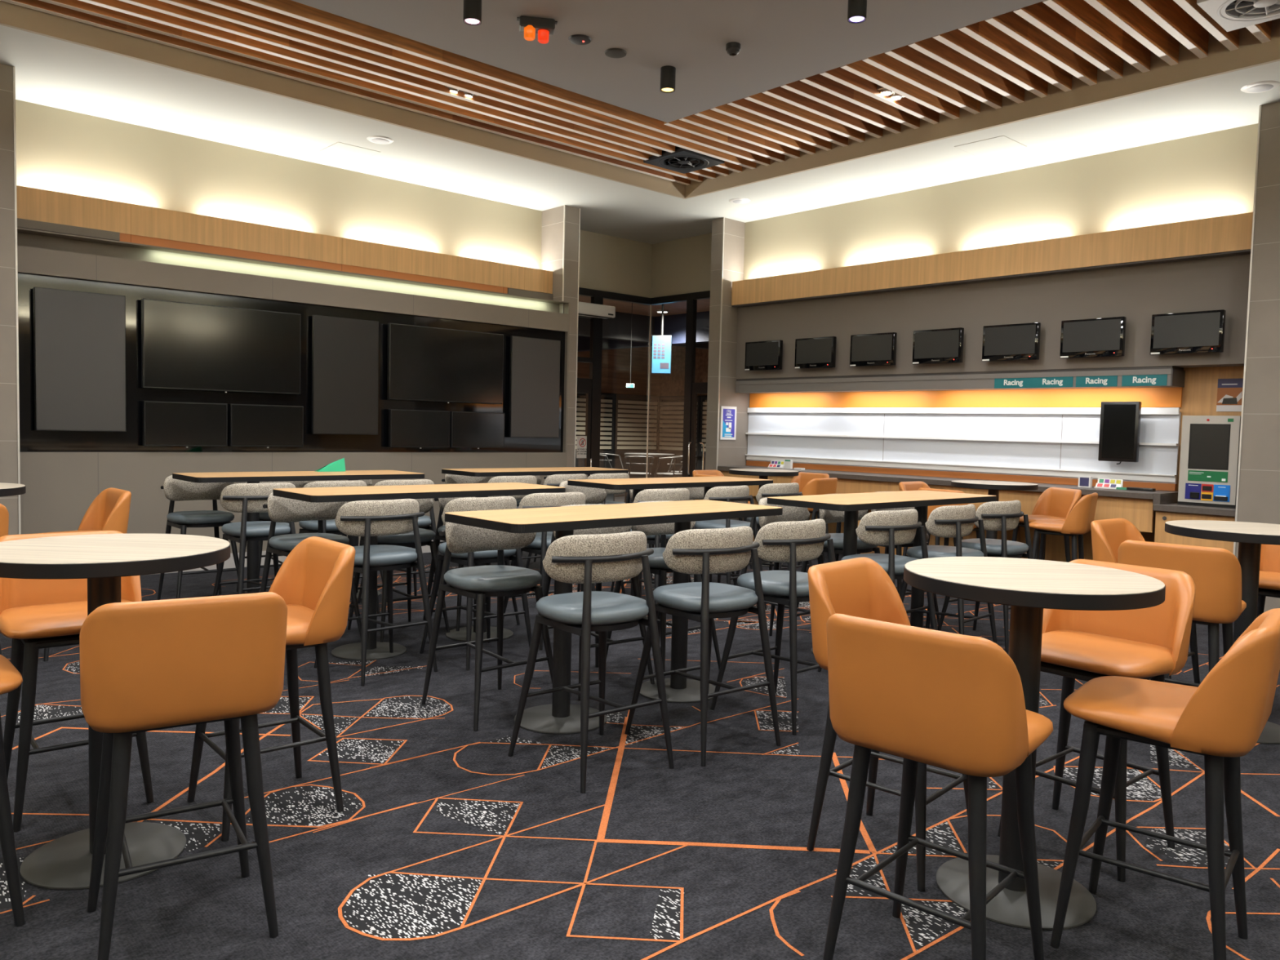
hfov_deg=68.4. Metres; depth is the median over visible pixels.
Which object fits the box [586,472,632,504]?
bar stool
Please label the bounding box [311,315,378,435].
panel
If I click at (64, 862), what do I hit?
round table
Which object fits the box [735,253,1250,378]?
wall
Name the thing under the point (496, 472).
table
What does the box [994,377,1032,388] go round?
sign
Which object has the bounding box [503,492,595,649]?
bar stool
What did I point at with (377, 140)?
grille
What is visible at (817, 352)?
television
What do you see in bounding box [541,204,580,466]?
pillar
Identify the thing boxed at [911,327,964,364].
television
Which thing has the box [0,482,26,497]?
round table
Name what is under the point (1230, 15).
ceiling vent
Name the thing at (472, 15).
ceiling spotlight
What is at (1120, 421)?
monitor
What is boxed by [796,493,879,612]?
bar stool
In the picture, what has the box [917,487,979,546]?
bar stool
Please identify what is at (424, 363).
screen
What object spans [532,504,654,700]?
bar stool
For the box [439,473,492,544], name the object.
bar stool
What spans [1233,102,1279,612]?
pillar
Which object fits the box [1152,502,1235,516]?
countertop
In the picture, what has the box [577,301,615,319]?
air conditioner
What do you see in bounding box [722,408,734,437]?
print
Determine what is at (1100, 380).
sign
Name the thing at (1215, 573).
bar stool
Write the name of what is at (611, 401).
shutter
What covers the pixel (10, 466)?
pillar
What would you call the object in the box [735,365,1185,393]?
fascia
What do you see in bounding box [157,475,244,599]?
bar stool
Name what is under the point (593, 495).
bar stool
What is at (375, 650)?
table
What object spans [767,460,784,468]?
card holder
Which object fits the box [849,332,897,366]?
television
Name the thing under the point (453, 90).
recessed light
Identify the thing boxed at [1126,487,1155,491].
tray
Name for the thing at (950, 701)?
bar stool
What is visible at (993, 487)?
round table
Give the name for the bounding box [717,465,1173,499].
countertop
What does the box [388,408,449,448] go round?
screen
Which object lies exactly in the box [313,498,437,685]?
bar stool
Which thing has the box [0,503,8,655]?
bar stool
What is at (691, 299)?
window
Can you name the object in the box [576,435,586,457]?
notice sign
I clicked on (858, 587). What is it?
bar stool
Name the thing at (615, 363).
wall
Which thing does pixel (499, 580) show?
bar stool
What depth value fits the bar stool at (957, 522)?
6.29 m
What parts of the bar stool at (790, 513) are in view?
leg, leg, backrest, leg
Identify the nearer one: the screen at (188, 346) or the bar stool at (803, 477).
the screen at (188, 346)
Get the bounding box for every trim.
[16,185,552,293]
[17,217,553,299]
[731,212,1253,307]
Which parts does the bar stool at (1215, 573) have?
backrest, seat frame, leg, leg, seat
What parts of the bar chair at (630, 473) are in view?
leg, leg, backrest, seat, leg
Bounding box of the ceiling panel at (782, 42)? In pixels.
[291,0,1044,122]
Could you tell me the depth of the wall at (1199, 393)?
11.23 m
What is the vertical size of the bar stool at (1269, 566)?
1.035 m
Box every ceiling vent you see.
[643,146,724,173]
[1196,0,1279,31]
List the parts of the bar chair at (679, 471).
seat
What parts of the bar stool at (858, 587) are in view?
leg, backrest, leg, leg, leg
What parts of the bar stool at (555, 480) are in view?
leg, rail, backrest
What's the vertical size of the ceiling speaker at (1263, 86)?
0.016 m
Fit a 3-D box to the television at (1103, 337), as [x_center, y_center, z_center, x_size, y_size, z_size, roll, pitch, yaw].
[4.546,-1.420,9.445,0.119,0.385,0.615,-1,4,-42]
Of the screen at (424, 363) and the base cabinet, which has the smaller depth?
the base cabinet
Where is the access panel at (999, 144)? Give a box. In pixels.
[954,135,1026,156]
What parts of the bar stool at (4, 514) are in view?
backrest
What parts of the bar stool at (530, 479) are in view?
backrest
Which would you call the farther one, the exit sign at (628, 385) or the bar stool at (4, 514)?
the exit sign at (628, 385)
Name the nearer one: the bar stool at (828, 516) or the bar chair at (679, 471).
the bar stool at (828, 516)
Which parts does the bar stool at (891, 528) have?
seat, backrest, leg, rail, seat frame, leg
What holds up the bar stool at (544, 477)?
on the floor
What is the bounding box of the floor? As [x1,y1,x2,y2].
[0,493,1279,959]
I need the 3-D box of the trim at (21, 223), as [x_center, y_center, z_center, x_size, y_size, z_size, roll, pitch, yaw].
[-3.427,-2.350,10.482,6.146,0.135,0.045,-1,4,-42]
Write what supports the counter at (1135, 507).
on the floor
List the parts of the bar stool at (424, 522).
leg, backrest, leg, seat, seat frame, leg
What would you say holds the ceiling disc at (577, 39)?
attached to the ceiling panel at (782, 42)
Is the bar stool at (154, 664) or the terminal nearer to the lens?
the bar stool at (154, 664)
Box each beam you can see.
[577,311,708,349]
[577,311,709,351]
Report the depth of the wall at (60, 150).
10.12 m
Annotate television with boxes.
[744,339,782,370]
[794,336,836,368]
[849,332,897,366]
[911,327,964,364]
[982,322,1040,361]
[1059,316,1126,359]
[1150,309,1226,355]
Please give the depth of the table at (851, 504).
6.47 m
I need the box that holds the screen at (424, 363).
[386,323,503,404]
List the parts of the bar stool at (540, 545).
leg, seat frame, seat, leg, backrest, rail, leg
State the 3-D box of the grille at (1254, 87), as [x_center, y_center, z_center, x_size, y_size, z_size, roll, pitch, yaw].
[5.023,-3.171,7.628,0.180,0.005,0.180,-1,4,-42]
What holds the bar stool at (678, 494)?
on the floor
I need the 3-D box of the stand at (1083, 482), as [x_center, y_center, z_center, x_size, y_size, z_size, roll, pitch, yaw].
[4.522,0.020,9.567,0.046,0.110,0.120,-1,4,-42]
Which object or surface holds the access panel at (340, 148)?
attached to the ceiling at (59, 62)
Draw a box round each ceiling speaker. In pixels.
[366,135,394,144]
[728,198,750,204]
[1240,80,1279,93]
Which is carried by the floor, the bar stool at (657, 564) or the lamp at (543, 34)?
the bar stool at (657, 564)
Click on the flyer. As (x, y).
(339, 465)
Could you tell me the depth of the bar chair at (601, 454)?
17.06 m
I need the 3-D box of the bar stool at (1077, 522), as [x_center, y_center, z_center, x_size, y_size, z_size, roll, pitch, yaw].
[3.843,0.625,8.604,0.532,1.035,0.526,3,4,34]
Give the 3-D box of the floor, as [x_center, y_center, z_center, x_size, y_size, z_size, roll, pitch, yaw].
[0.096,1.020,9.622,21.000,0.052,22.000,-1,4,-42]
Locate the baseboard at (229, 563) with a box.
[142,539,443,575]
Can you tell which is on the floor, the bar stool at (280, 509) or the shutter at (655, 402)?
the bar stool at (280, 509)
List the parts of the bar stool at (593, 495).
leg, backrest, leg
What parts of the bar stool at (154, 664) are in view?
leg, leg, backrest, seat frame, leg, leg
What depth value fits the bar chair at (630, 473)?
15.86 m
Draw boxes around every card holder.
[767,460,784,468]
[1093,477,1123,488]
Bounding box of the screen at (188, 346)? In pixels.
[141,297,301,394]
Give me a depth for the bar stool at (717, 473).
11.39 m
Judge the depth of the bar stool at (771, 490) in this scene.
8.47 m
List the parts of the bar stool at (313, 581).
leg, leg, leg, seat, seat frame, backrest, leg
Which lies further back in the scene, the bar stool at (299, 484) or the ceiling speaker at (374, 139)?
the ceiling speaker at (374, 139)
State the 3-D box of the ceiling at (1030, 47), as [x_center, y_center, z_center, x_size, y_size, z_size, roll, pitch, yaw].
[-0.320,-3.398,4.554,10.960,0.210,9.415,-1,4,-42]
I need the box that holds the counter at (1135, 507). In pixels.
[717,465,1173,554]
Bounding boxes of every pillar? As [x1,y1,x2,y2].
[0,63,21,534]
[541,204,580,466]
[705,217,750,520]
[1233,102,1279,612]
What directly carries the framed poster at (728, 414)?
attached to the pillar at (727, 247)
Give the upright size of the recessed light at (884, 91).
0.066 m
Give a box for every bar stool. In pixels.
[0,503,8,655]
[0,530,154,831]
[0,654,25,926]
[36,487,131,661]
[79,591,287,959]
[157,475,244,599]
[186,536,355,841]
[213,482,295,595]
[236,480,307,591]
[259,492,361,642]
[298,480,380,613]
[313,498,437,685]
[315,479,382,583]
[347,498,449,642]
[357,479,445,604]
[419,496,531,670]
[421,510,552,730]
[422,495,519,631]
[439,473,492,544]
[473,475,540,566]
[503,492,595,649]
[507,531,674,793]
[515,475,541,556]
[525,473,586,568]
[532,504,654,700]
[533,474,587,562]
[559,480,625,594]
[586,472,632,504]
[606,500,720,671]
[610,488,691,591]
[621,488,701,603]
[624,525,780,766]
[666,486,734,582]
[689,485,766,609]
[692,470,742,520]
[694,474,752,568]
[710,519,835,734]
[733,482,812,586]
[737,497,823,635]
[790,471,829,563]
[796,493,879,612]
[797,477,837,573]
[806,557,968,891]
[817,508,937,671]
[822,613,1053,959]
[857,491,939,625]
[898,480,955,556]
[899,503,997,644]
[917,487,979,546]
[937,500,1033,653]
[997,559,1195,881]
[1011,487,1081,562]
[1028,492,1097,560]
[1049,608,1279,959]
[1090,518,1199,684]
[1117,539,1246,687]
[1257,543,1279,617]
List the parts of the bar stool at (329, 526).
seat, seat frame, leg, backrest, leg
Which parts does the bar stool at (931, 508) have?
leg, leg, backrest, leg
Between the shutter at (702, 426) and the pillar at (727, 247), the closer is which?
the pillar at (727, 247)
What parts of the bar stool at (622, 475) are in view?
backrest, seat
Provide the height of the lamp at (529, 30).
0.085 m
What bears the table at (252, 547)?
on the floor
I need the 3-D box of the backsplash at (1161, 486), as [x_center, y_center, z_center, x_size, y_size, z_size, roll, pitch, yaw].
[3.391,-0.084,11.298,0.058,0.070,5.570,-1,4,-42]
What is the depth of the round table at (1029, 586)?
3.06 m
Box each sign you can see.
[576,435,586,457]
[626,302,634,387]
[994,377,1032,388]
[1031,376,1073,387]
[1075,375,1117,386]
[1121,373,1167,386]
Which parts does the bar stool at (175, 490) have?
leg, leg, backrest, seat frame, seat, leg, leg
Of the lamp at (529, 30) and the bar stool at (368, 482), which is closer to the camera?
the lamp at (529, 30)
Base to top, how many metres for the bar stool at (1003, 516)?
1.057 m
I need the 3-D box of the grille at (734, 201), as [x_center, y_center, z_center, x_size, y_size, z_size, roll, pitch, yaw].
[1.252,-3.492,11.823,0.180,0.005,0.180,-1,4,-42]
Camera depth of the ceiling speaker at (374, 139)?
9.59 m
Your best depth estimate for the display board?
10.87 m
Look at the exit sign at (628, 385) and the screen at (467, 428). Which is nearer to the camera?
the screen at (467, 428)
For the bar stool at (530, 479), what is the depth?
8.66 m
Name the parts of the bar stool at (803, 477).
backrest, leg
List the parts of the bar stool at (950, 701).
leg, leg, seat frame, backrest, leg, leg, seat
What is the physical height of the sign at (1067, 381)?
0.113 m
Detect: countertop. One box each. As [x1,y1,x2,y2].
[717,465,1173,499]
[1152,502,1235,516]
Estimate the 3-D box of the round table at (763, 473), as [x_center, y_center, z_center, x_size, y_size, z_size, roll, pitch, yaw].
[1.402,0.424,10.800,0.790,1.075,0.790,2,3,18]
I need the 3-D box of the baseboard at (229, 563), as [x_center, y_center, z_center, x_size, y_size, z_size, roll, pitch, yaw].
[-3.265,0.798,10.400,6.156,0.150,0.020,-1,4,-42]
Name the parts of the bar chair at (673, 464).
leg, seat, backrest, leg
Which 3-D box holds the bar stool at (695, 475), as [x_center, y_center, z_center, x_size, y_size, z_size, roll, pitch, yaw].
[0.918,0.457,10.392,0.532,1.035,0.527,-1,4,-40]
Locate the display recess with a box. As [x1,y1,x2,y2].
[17,272,564,452]
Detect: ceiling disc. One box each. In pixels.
[568,34,591,44]
[604,48,626,57]
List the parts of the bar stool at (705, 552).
leg, leg, seat, seat frame, backrest, leg, rail, leg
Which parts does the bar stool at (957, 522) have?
leg, leg, seat, backrest, rail, leg, leg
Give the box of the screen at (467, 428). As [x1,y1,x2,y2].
[449,411,504,448]
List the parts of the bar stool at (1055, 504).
leg, seat frame, leg, seat, backrest, leg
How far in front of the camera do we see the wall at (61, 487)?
9.40 m
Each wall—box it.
[15,99,542,269]
[17,226,569,553]
[575,345,708,478]
[578,230,652,297]
[650,233,1244,561]
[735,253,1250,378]
[743,123,1257,279]
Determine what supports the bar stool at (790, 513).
on the floor
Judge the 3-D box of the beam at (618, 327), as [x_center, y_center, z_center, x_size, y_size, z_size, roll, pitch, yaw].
[-0.490,-2.926,17.842,7.500,0.500,0.200,-1,4,-42]
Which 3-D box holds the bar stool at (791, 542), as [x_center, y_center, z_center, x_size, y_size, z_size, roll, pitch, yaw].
[0.786,0.735,5.075,0.567,1.057,0.571,-1,4,-42]
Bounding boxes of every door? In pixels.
[577,387,591,476]
[687,389,707,500]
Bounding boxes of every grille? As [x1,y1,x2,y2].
[371,137,389,143]
[577,313,612,318]
[733,200,746,203]
[1247,84,1273,92]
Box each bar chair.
[600,453,625,501]
[624,456,653,502]
[654,456,682,477]
[666,455,697,477]
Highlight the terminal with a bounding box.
[1177,415,1240,508]
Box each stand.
[784,459,792,469]
[1078,475,1092,487]
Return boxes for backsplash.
[746,460,1177,491]
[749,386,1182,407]
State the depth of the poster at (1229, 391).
8.90 m
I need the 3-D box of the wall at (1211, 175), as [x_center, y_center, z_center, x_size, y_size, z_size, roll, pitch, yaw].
[5.813,-2.606,8.373,0.150,1.200,12.900,-1,4,-42]
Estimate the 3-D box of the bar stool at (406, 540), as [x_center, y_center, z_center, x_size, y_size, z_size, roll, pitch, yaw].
[-1.750,0.579,6.819,0.567,1.057,0.571,-1,4,-42]
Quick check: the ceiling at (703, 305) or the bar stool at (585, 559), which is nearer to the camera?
the bar stool at (585, 559)
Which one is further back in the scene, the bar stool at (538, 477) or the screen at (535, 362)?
the screen at (535, 362)
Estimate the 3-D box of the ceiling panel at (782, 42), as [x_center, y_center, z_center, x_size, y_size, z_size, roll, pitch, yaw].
[0.088,-3.388,2.813,9.030,0.400,9.430,-1,4,-42]
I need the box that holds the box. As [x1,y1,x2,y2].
[793,467,804,470]
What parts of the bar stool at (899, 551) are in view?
leg, backrest, seat frame, leg, seat, leg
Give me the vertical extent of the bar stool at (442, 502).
1.057 m
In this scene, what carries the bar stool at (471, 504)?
on the floor
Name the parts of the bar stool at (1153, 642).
leg, leg, seat frame, seat, backrest, leg, leg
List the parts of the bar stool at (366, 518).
leg, backrest, rail, seat, seat frame, leg, leg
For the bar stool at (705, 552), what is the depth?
4.44 m
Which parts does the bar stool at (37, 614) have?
leg, leg, seat frame, seat, backrest, leg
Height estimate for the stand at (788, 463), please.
0.120 m
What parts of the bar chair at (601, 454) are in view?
backrest, leg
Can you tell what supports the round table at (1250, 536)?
on the floor
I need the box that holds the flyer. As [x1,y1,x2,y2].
[314,457,345,471]
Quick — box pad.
[1115,487,1126,489]
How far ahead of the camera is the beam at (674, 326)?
18.05 m
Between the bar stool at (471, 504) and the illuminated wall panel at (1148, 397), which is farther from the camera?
the illuminated wall panel at (1148, 397)
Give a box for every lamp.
[524,25,535,40]
[537,29,549,44]
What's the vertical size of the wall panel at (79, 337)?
1.265 m
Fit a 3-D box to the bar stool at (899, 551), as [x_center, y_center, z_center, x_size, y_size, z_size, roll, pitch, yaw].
[2.040,0.627,7.578,0.567,1.057,0.571,-1,4,-39]
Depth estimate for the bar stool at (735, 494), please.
7.86 m
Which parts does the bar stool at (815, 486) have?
backrest, leg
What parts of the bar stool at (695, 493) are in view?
backrest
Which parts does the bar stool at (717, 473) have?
backrest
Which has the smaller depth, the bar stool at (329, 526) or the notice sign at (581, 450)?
the bar stool at (329, 526)
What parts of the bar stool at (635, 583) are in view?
leg, leg, backrest, leg, leg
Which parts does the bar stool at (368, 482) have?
backrest, leg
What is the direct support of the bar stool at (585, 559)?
on the floor
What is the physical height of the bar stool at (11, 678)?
1.035 m
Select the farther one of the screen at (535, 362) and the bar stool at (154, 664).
the screen at (535, 362)
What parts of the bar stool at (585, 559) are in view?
leg, leg, seat, seat frame, backrest, leg, rail, leg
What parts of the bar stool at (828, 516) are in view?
leg, leg, backrest, seat frame, seat, leg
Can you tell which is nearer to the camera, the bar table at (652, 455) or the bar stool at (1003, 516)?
the bar stool at (1003, 516)
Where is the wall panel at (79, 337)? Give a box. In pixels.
[32,286,126,431]
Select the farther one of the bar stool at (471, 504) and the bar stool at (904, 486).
the bar stool at (904, 486)
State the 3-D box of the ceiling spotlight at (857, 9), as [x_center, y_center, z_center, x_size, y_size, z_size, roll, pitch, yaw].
[1.499,-3.267,6.498,0.128,0.180,0.128,-1,4,-42]
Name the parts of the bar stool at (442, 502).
leg, seat frame, seat, leg, backrest, leg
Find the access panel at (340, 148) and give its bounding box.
[320,142,380,159]
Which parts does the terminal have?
ticket panel, coin panel, note panel, screen frame, printer panel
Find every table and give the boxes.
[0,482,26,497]
[0,533,230,889]
[172,470,424,599]
[272,482,565,660]
[441,466,628,476]
[444,499,782,733]
[567,475,773,598]
[624,453,675,477]
[728,468,798,566]
[767,490,996,653]
[903,556,1165,929]
[951,480,1038,538]
[1164,520,1279,743]
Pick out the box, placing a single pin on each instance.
(799, 468)
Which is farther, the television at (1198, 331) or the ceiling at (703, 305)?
the ceiling at (703, 305)
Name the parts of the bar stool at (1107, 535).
backrest, leg, leg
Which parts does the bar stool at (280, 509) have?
leg, seat frame, backrest, seat, leg, leg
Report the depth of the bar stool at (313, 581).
3.67 m
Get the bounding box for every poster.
[720,405,736,439]
[1216,378,1243,411]
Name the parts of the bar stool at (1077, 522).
leg, leg, seat, seat frame, leg, backrest, leg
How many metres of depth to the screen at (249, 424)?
9.69 m
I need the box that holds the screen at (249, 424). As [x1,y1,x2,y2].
[228,404,303,448]
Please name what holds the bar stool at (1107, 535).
on the floor
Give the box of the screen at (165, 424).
[142,400,227,448]
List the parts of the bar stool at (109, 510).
leg, seat, backrest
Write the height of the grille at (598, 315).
0.004 m
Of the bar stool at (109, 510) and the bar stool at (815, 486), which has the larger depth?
the bar stool at (815, 486)
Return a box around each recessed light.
[444,85,478,97]
[655,309,668,312]
[876,84,904,100]
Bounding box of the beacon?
[516,15,557,44]
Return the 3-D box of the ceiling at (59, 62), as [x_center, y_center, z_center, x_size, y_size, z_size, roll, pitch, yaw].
[0.015,-3.435,4.547,14.250,0.600,15.100,-1,4,-42]
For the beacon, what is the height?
0.150 m
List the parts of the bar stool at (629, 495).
leg, leg, backrest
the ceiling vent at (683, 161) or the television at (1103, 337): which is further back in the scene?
the ceiling vent at (683, 161)
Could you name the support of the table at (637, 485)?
on the floor
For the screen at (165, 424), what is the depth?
9.17 m
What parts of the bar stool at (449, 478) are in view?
backrest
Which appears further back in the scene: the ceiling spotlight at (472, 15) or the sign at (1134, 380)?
the sign at (1134, 380)
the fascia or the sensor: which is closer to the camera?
the sensor
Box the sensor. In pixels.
[725,41,740,56]
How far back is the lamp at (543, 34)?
7.04 m
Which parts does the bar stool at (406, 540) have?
leg, leg, seat frame, seat, leg, backrest, leg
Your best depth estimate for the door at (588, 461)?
14.08 m
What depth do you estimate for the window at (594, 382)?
14.11 m
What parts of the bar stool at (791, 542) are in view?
leg, seat, leg, seat frame, backrest, leg, rail, leg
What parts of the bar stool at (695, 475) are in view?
backrest, leg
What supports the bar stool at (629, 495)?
on the floor
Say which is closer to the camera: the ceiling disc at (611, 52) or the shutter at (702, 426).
the ceiling disc at (611, 52)
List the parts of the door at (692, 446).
handle, handle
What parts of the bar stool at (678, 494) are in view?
seat, leg, seat frame, backrest, rail, leg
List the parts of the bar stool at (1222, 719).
leg, leg, seat, seat frame, leg, backrest, leg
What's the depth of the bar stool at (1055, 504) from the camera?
9.20 m
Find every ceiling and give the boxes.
[0,0,1271,185]
[0,0,1279,244]
[578,295,710,316]
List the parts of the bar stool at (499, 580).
leg, rail, leg, seat frame, backrest, seat, leg, leg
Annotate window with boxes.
[577,287,650,467]
[645,290,710,478]
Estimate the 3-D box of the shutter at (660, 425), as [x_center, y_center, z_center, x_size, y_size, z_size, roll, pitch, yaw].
[0.915,-1.259,21.944,0.100,1.350,1.360,-1,4,-42]
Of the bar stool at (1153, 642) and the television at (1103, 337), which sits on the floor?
the bar stool at (1153, 642)
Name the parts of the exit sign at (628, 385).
lit panel, drop rod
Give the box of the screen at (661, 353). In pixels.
[651,303,671,373]
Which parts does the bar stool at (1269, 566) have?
leg, seat frame, seat, backrest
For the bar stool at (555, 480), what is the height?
1.057 m
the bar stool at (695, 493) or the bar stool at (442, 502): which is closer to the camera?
the bar stool at (442, 502)
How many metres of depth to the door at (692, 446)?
14.13 m
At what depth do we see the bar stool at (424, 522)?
7.75 m
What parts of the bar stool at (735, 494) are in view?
leg, seat, backrest, leg, rail, leg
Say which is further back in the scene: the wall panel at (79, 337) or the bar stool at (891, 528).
the wall panel at (79, 337)
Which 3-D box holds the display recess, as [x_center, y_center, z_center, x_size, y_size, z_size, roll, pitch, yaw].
[-3.266,-1.096,10.362,6.085,1.579,0.030,-1,4,-42]
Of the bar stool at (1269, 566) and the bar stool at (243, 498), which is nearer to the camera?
the bar stool at (1269, 566)
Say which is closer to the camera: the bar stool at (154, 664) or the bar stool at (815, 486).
the bar stool at (154, 664)
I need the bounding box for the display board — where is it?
[745,407,1181,484]
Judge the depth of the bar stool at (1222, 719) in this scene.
2.67 m
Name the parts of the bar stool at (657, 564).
leg, seat frame, seat, leg, leg, backrest, leg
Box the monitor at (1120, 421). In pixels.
[1097,401,1141,464]
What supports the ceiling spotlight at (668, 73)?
attached to the ceiling panel at (782, 42)
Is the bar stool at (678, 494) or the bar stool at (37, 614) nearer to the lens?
the bar stool at (37, 614)
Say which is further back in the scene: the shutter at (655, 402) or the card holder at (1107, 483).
the shutter at (655, 402)
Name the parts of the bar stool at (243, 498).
leg, leg, seat frame, rail, seat, backrest, leg, leg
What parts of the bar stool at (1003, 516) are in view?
leg, leg, seat, backrest, rail, leg, seat frame, leg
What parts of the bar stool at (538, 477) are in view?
seat, backrest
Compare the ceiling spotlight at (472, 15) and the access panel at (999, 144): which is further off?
the access panel at (999, 144)
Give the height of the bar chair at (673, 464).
1.055 m
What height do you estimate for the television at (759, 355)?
0.385 m
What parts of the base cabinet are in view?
step panel, door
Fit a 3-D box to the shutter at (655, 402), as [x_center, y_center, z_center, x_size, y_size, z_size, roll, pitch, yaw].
[-0.087,-1.286,21.994,1.360,1.350,0.100,-1,4,-42]
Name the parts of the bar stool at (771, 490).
leg, seat, leg, backrest, leg, rail, leg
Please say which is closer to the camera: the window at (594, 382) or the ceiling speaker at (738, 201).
the ceiling speaker at (738, 201)
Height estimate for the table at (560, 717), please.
1.075 m
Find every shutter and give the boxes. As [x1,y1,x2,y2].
[575,392,614,453]
[613,395,658,453]
[657,396,700,456]
[698,396,706,456]
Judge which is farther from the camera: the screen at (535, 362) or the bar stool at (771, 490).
the screen at (535, 362)
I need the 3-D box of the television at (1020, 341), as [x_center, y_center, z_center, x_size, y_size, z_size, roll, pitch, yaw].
[3.977,-1.468,10.074,0.119,0.385,0.615,-1,4,-42]
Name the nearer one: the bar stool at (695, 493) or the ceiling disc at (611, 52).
the ceiling disc at (611, 52)
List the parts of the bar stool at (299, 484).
leg, seat, backrest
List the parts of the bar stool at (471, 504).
leg, leg, seat, seat frame, backrest, leg, leg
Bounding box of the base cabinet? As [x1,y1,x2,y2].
[1152,491,1235,553]
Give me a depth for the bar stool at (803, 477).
11.39 m
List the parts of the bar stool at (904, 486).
leg, backrest, leg, leg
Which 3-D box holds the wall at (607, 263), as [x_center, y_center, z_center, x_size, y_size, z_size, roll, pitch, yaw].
[-0.649,-3.250,14.107,2.430,0.850,0.120,-1,4,-42]
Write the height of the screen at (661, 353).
1.250 m
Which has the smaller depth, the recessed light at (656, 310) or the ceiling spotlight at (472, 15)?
the ceiling spotlight at (472, 15)
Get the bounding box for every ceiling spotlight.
[462,0,481,26]
[660,65,675,93]
[847,0,866,23]
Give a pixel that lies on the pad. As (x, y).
(1117, 488)

